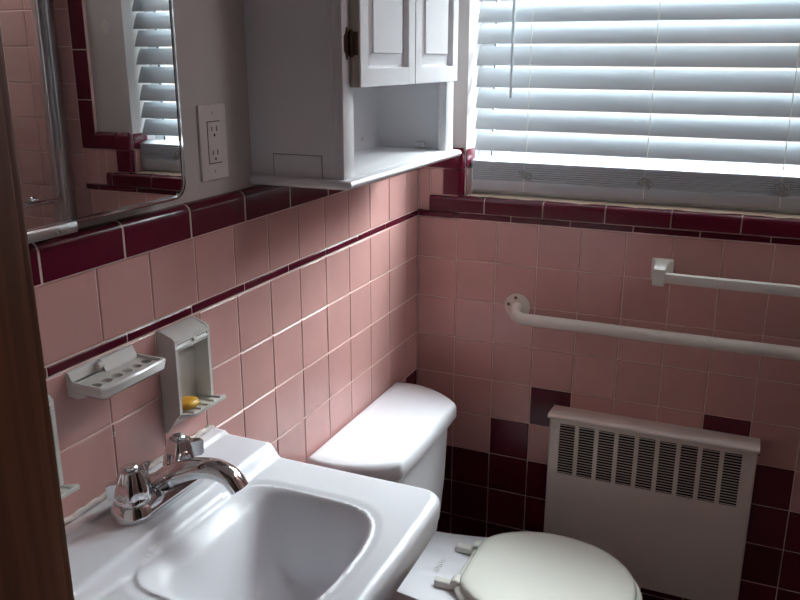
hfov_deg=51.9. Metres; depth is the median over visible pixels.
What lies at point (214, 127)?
receptacle
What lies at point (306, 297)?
wall
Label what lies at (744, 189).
blind
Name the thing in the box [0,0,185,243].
mirror
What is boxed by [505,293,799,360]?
grab bar
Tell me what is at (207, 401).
tray
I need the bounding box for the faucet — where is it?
[105,432,247,525]
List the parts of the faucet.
handle, lift rod, plate, handle, spout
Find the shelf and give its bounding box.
[345,146,451,179]
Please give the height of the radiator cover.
0.654 m
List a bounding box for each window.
[479,1,799,155]
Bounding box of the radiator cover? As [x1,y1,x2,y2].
[543,405,759,599]
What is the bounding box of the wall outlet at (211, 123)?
[196,103,228,181]
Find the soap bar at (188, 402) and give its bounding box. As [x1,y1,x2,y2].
[181,396,199,409]
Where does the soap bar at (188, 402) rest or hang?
in the soap dish at (185, 347)
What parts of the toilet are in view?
tank lid, tank, bowl, seat, lid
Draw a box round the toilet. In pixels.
[306,382,642,599]
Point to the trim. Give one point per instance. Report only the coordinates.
(34, 556)
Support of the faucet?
on the sink
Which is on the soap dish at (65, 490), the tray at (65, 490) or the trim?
the tray at (65, 490)
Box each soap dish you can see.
[48,394,79,499]
[156,316,225,432]
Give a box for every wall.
[29,0,417,517]
[417,0,799,599]
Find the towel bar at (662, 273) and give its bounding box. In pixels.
[650,258,799,296]
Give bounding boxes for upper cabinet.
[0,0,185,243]
[243,0,461,190]
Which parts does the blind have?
ladder cord, rail, ladder cord, ladder cord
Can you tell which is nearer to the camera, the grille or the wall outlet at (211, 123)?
the wall outlet at (211, 123)
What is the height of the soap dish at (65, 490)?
0.173 m
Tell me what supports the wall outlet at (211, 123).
attached to the wall at (306, 297)
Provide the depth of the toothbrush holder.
1.15 m
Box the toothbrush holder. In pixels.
[65,345,165,399]
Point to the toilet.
(400, 437)
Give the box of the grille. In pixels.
[557,424,741,505]
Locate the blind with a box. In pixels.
[472,0,799,213]
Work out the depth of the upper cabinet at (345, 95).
1.44 m
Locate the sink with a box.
[64,424,439,599]
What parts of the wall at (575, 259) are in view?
trim, trim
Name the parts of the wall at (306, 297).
trim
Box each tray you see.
[60,484,79,499]
[178,394,225,419]
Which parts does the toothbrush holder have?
plate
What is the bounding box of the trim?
[0,27,73,599]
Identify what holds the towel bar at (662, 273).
attached to the wall at (575, 259)
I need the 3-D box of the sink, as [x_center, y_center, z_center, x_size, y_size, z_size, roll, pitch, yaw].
[-0.221,0.505,1.212,0.446,0.434,0.468,7,18,23]
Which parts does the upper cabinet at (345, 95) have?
moulding, door, frame, door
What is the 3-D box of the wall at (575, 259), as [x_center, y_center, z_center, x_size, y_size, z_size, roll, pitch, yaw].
[1.032,-0.205,1.860,2.102,2.420,0.166,7,18,23]
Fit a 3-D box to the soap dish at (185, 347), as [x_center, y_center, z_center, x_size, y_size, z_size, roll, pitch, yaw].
[-0.334,0.122,1.332,0.053,0.173,0.099,7,18,23]
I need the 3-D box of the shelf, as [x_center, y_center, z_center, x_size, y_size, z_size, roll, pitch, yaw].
[-0.073,-0.281,1.690,0.189,0.016,0.534,7,18,23]
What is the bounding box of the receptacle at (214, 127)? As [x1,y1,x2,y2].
[207,120,221,164]

